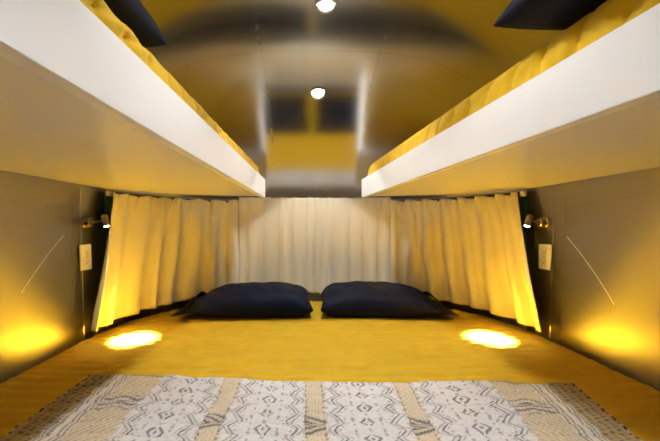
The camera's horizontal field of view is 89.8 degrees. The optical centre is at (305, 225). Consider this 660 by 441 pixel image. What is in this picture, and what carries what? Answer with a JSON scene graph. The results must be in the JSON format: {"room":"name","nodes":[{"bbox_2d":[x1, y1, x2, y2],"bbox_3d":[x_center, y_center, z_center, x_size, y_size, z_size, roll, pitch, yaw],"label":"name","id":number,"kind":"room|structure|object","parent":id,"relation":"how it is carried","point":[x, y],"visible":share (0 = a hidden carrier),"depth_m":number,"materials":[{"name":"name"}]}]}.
{"room":"camper trailer interior","nodes":[
{"label":"camper trailer interior","id":0,"kind":"room"},
{"bbox_2d":[0,170,109,383],"bbox_3d":[-0.988,0.432,-0.026,0.054,1.235,3.349,0,0,0],"label":"wall","id":1,"kind":"structure","parent":0,"point":[37,322],"depth_m":1.24,"materials":[{"name":"silver metal"}]},
{"bbox_2d":[0,197,77,204],"bbox_3d":[-1.014,-0.095,-0.105,0.002,0.006,3.150,0,0,0],"label":"trim","id":2,"kind":"structure","parent":1,"relation":"attached to","point":[0,197],"depth_m":1.25,"materials":[{"name":"silver metal"}]},
{"bbox_2d":[22,235,63,291],"bbox_3d":[-1.008,0.137,1.270,0.002,0.198,0.212,0,0,-2],"label":"trim","id":3,"kind":"structure","parent":1,"relation":"attached to","point":[63,235],"depth_m":1.25,"materials":[{"name":"white"}]},
{"bbox_2d":[70,193,75,345],"bbox_3d":[-1.003,0.253,1.425,0.028,0.794,0.010,0,0,0],"label":"trim","id":4,"kind":"structure","parent":1,"relation":"attached to","point":[71,193],"depth_m":1.42,"materials":[{"name":"silver metal"}]},
{"bbox_2d":[79,244,91,270],"bbox_3d":[-0.997,0.142,1.494,0.010,0.116,0.072,-2,0,3],"label":"power outlet","id":5,"kind":"object","parent":1,"relation":"attached to","point":[85,255],"visible":1,"depth_m":1.49,"materials":[{"name":"white plastic"}]},
{"bbox_2d":[84,249,88,255],"bbox_3d":[-0.994,0.121,1.494,0.003,0.029,0.033,0,0,3],"label":"socket","id":6,"kind":"object","parent":5,"relation":"attached to","point":[86,251],"depth_m":1.49,"materials":[{"name":"grey plastic"}]},
{"bbox_2d":[84,258,89,265],"bbox_3d":[-0.993,0.163,1.494,0.003,0.029,0.033,0,0,3],"label":"socket","id":7,"kind":"object","parent":5,"relation":"attached to","point":[86,260],"depth_m":1.50,"materials":[{"name":"grey plastic"}]},
{"bbox_2d":[80,189,101,340],"bbox_3d":[-1.000,0.177,1.535,0.022,0.686,0.126,0,0,5],"label":"trim","id":8,"kind":"structure","parent":1,"relation":"attached to","point":[90,278],"depth_m":1.53,"materials":[{"name":"silver metal"}]},
{"bbox_2d":[82,214,109,227],"bbox_3d":[-0.947,-0.022,1.502,0.116,0.064,0.061,0,0,0],"label":"reading lamp","id":9,"kind":"object","parent":1,"relation":"attached to","point":[87,221],"visible":1,"depth_m":1.49,"materials":[{"name":"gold metal"}]},
{"bbox_2d":[105,193,112,245],"bbox_3d":[-0.932,0.134,1.801,0.043,0.592,0.356,0,0,20],"label":"window","id":10,"kind":"structure","parent":1,"relation":"in","point":[108,199],"depth_m":1.64,"materials":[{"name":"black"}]},
{"bbox_2d":[0,0,264,197],"bbox_3d":[-0.627,-0.232,1.046,0.750,0.113,1.993,0,0,0],"label":"bunk","id":11,"kind":"object","parent":1,"relation":"attached to","point":[78,105],"visible":1,"depth_m":0.60,"materials":[{"name":"white laminate"}]},
{"bbox_2d":[80,0,258,172],"bbox_3d":[-0.639,-0.290,1.030,0.738,0.168,1.969,0,0,0],"label":"mattress","id":12,"kind":"object","parent":11,"relation":"on","point":[99,8],"visible":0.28,"depth_m":0.67,"materials":[{"name":"yellow fabric"}]},
{"bbox_2d":[104,0,167,47],"bbox_3d":[-0.555,-0.449,0.538,0.492,0.150,0.450,0,0,-4],"label":"pillow","id":13,"kind":"object","parent":12,"relation":"on","point":[132,13],"visible":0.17,"depth_m":0.66,"materials":[{"name":"black fabric"}]},
{"bbox_2d":[107,189,524,328],"bbox_3d":[0.050,0.432,1.981,2.092,1.235,0.679,0,0,0],"label":"wall","id":14,"kind":"structure","parent":0,"point":[312,297],"depth_m":1.94,"materials":[{"name":"silver metal"}]},
{"bbox_2d":[248,0,274,197],"bbox_3d":[-0.220,-0.518,0.317,0.007,0.716,3.993,0,0,0],"label":"trim","id":15,"kind":"structure","parent":14,"relation":"attached to","point":[248,0],"depth_m":1.84,"materials":[{"name":"silver metal"}]},
{"bbox_2d":[358,0,400,197],"bbox_3d":[0.365,-0.516,0.315,0.007,0.713,3.990,0,0,0],"label":"trim","id":16,"kind":"structure","parent":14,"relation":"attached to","point":[400,0],"depth_m":1.84,"materials":[{"name":"silver metal"}]},
{"bbox_2d":[3,0,656,198],"bbox_3d":[0.050,-0.532,0.308,2.123,0.695,4.015,0,0,0],"label":"ceiling","id":17,"kind":"structure","parent":0,"point":[317,143],"depth_m":1.70,"materials":[{"name":"silver metal"}]},
{"bbox_2d":[106,191,526,202],"bbox_3d":[0.050,-0.159,1.950,2.050,0.026,0.692,0,0,0],"label":"track","id":18,"kind":"object","parent":17,"relation":"attached to","point":[108,193],"visible":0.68,"depth_m":1.76,"materials":[{"name":"grey metal"}]},
{"bbox_2d":[91,192,238,331],"bbox_3d":[-0.762,0.143,1.877,0.222,0.638,0.931,0,0,31],"label":"curtain","id":19,"kind":"object","parent":18,"relation":"hanging from","point":[160,251],"visible":0.98,"depth_m":1.91,"materials":[{"name":"beige fabric"}]},
{"bbox_2d":[239,197,315,293],"bbox_3d":[-0.193,0.134,2.248,0.523,0.656,0.056,0,0,-5],"label":"curtain","id":20,"kind":"object","parent":18,"relation":"hanging from","point":[277,236],"visible":0.93,"depth_m":2.26,"materials":[{"name":"beige fabric"}]},
{"bbox_2d":[316,197,390,293],"bbox_3d":[0.319,0.134,2.246,0.504,0.656,0.056,0,0,6],"label":"curtain","id":21,"kind":"object","parent":18,"relation":"hanging from","point":[353,235],"visible":0.87,"depth_m":2.25,"materials":[{"name":"beige fabric"}]},
{"bbox_2d":[390,192,540,331],"bbox_3d":[0.870,0.143,1.863,0.221,0.639,0.913,0,0,-31],"label":"curtain","id":22,"kind":"object","parent":18,"relation":"hanging from","point":[463,251],"visible":1,"depth_m":1.91,"materials":[{"name":"beige fabric"}]},
{"bbox_2d":[310,86,325,99],"bbox_3d":[0.070,-0.765,1.904,0.094,0.047,0.083,0,0,0],"label":"ceiling light","id":23,"kind":"object","parent":17,"relation":"attached to","point":[317,93],"visible":1,"depth_m":1.90,"materials":[{"name":"white glass"}]},
{"bbox_2d":[172,51,479,88],"bbox_3d":[0.050,-0.700,1.630,1.862,0.327,0.008,0,0,0],"label":"trim","id":24,"kind":"structure","parent":17,"relation":"attached to","point":[271,51],"depth_m":1.63,"materials":[{"name":"silver metal"}]},
{"bbox_2d":[314,0,337,12],"bbox_3d":[0.080,-0.879,1.313,0.094,0.010,0.094,0,0,0],"label":"recessed light","id":25,"kind":"object","parent":17,"relation":"in","point":[322,6],"visible":1,"depth_m":1.31,"materials":[{"name":"white glass"}]},
{"bbox_2d":[522,167,659,391],"bbox_3d":[1.088,0.432,-0.026,0.054,1.235,3.349,0,0,0],"label":"wall","id":26,"kind":"structure","parent":0,"point":[619,240],"depth_m":1.20,"materials":[{"name":"silver metal"}]},
{"bbox_2d":[362,3,659,197],"bbox_3d":[0.723,-0.232,1.046,0.758,0.113,1.993,0,0,0],"label":"bunk","id":27,"kind":"object","parent":26,"relation":"attached to","point":[594,113],"visible":1,"depth_m":0.72,"materials":[{"name":"white laminate"}]},
{"bbox_2d":[368,0,659,174],"bbox_3d":[0.722,-0.294,1.030,0.716,0.176,1.940,0,0,0],"label":"mattress","id":28,"kind":"object","parent":27,"relation":"on","point":[612,14],"visible":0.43,"depth_m":0.67,"materials":[{"name":"yellow fabric"}]},
{"bbox_2d":[493,0,606,29],"bbox_3d":[0.649,-0.459,0.469,0.512,0.157,0.469,0,0,3],"label":"pillow","id":29,"kind":"object","parent":28,"relation":"on","point":[519,14],"visible":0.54,"depth_m":0.62,"materials":[{"name":"black fabric"}]},
{"bbox_2d":[518,195,526,248],"bbox_3d":[1.032,0.134,1.801,0.043,0.592,0.356,0,0,-20],"label":"window","id":30,"kind":"structure","parent":26,"relation":"in","point":[522,200],"depth_m":1.64,"materials":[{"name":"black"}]},
{"bbox_2d":[524,214,548,227],"bbox_3d":[1.048,-0.022,1.510,0.128,0.064,0.056,0,0,-16],"label":"reading lamp","id":31,"kind":"object","parent":26,"relation":"attached to","point":[543,221],"visible":1,"depth_m":1.50,"materials":[{"name":"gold metal"}]},
{"bbox_2d":[531,189,554,340],"bbox_3d":[1.100,0.177,1.535,0.022,0.686,0.126,0,0,-5],"label":"trim","id":32,"kind":"structure","parent":26,"relation":"attached to","point":[544,200],"depth_m":1.53,"materials":[{"name":"silver metal"}]},
{"bbox_2d":[538,244,551,269],"bbox_3d":[1.095,0.142,1.514,0.010,0.116,0.072,2,0,-4],"label":"power outlet","id":33,"kind":"object","parent":26,"relation":"attached to","point":[545,250],"visible":1,"depth_m":1.51,"materials":[{"name":"white plastic"}]},
{"bbox_2d":[541,258,546,264],"bbox_3d":[1.091,0.163,1.514,0.003,0.029,0.033,0,0,-4],"label":"socket","id":34,"kind":"object","parent":33,"relation":"attached to","point":[543,260],"depth_m":1.51,"materials":[{"name":"grey plastic"}]},
{"bbox_2d":[541,249,546,255],"bbox_3d":[1.093,0.121,1.514,0.003,0.029,0.033,0,0,-4],"label":"socket","id":35,"kind":"object","parent":33,"relation":"attached to","point":[543,251],"depth_m":1.51,"materials":[{"name":"grey plastic"}]},
{"bbox_2d":[559,193,564,345],"bbox_3d":[1.103,0.253,1.425,0.028,0.794,0.010,0,0,0],"label":"trim","id":36,"kind":"structure","parent":26,"relation":"attached to","point":[563,193],"depth_m":1.42,"materials":[{"name":"silver metal"}]},
{"bbox_2d":[567,237,614,304],"bbox_3d":[1.107,0.163,1.292,0.002,0.240,0.228,0,0,2],"label":"trim","id":37,"kind":"structure","parent":26,"relation":"attached to","point":[567,237],"depth_m":1.27,"materials":[{"name":"white"}]},
{"bbox_2d":[556,195,659,204],"bbox_3d":[1.115,-0.095,-0.105,0.002,0.006,3.150,0,0,0],"label":"trim","id":38,"kind":"structure","parent":26,"relation":"attached to","point":[654,195],"depth_m":1.20,"materials":[{"name":"silver metal"}]},
{"bbox_3d":[0.050,1.071,0.300,2.060,0.038,4.000,0,0,0],"label":"floor","id":39,"kind":"structure","parent":0,"visible":0},
{"bbox_2d":[0,301,659,440],"bbox_3d":[0.050,0.769,1.206,2.070,0.562,1.973,0,0,0],"label":"bed","id":40,"kind":"object","parent":39,"relation":"on","point":[316,345],"visible":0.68,"depth_m":1.25,"materials":[{"name":"mustard yellow cotton fabric"},{"name":"patterned woven cotton"}]},
{"bbox_2d":[170,282,313,317],"bbox_3d":[-0.340,0.413,1.922,0.737,0.159,0.427,0,1,-4],"label":"pillow","id":41,"kind":"object","parent":40,"relation":"on","point":[251,299],"visible":1,"depth_m":1.75,"materials":[{"name":"black fabric"}]},
{"bbox_2d":[0,374,641,440],"bbox_3d":[0.058,0.490,0.681,1.542,0.020,0.805,0,0,0],"label":"throw","id":42,"kind":"object","parent":40,"relation":"on","point":[107,407],"visible":1,"depth_m":0.86,"materials":[{"name":"white fabric"}]},
{"bbox_2d":[321,281,460,317],"bbox_3d":[0.447,0.409,1.922,0.717,0.167,0.427,0,1,3],"label":"pillow","id":43,"kind":"object","parent":40,"relation":"on","point":[380,299],"visible":1,"depth_m":1.75,"materials":[{"name":"black fabric"}]}
]}

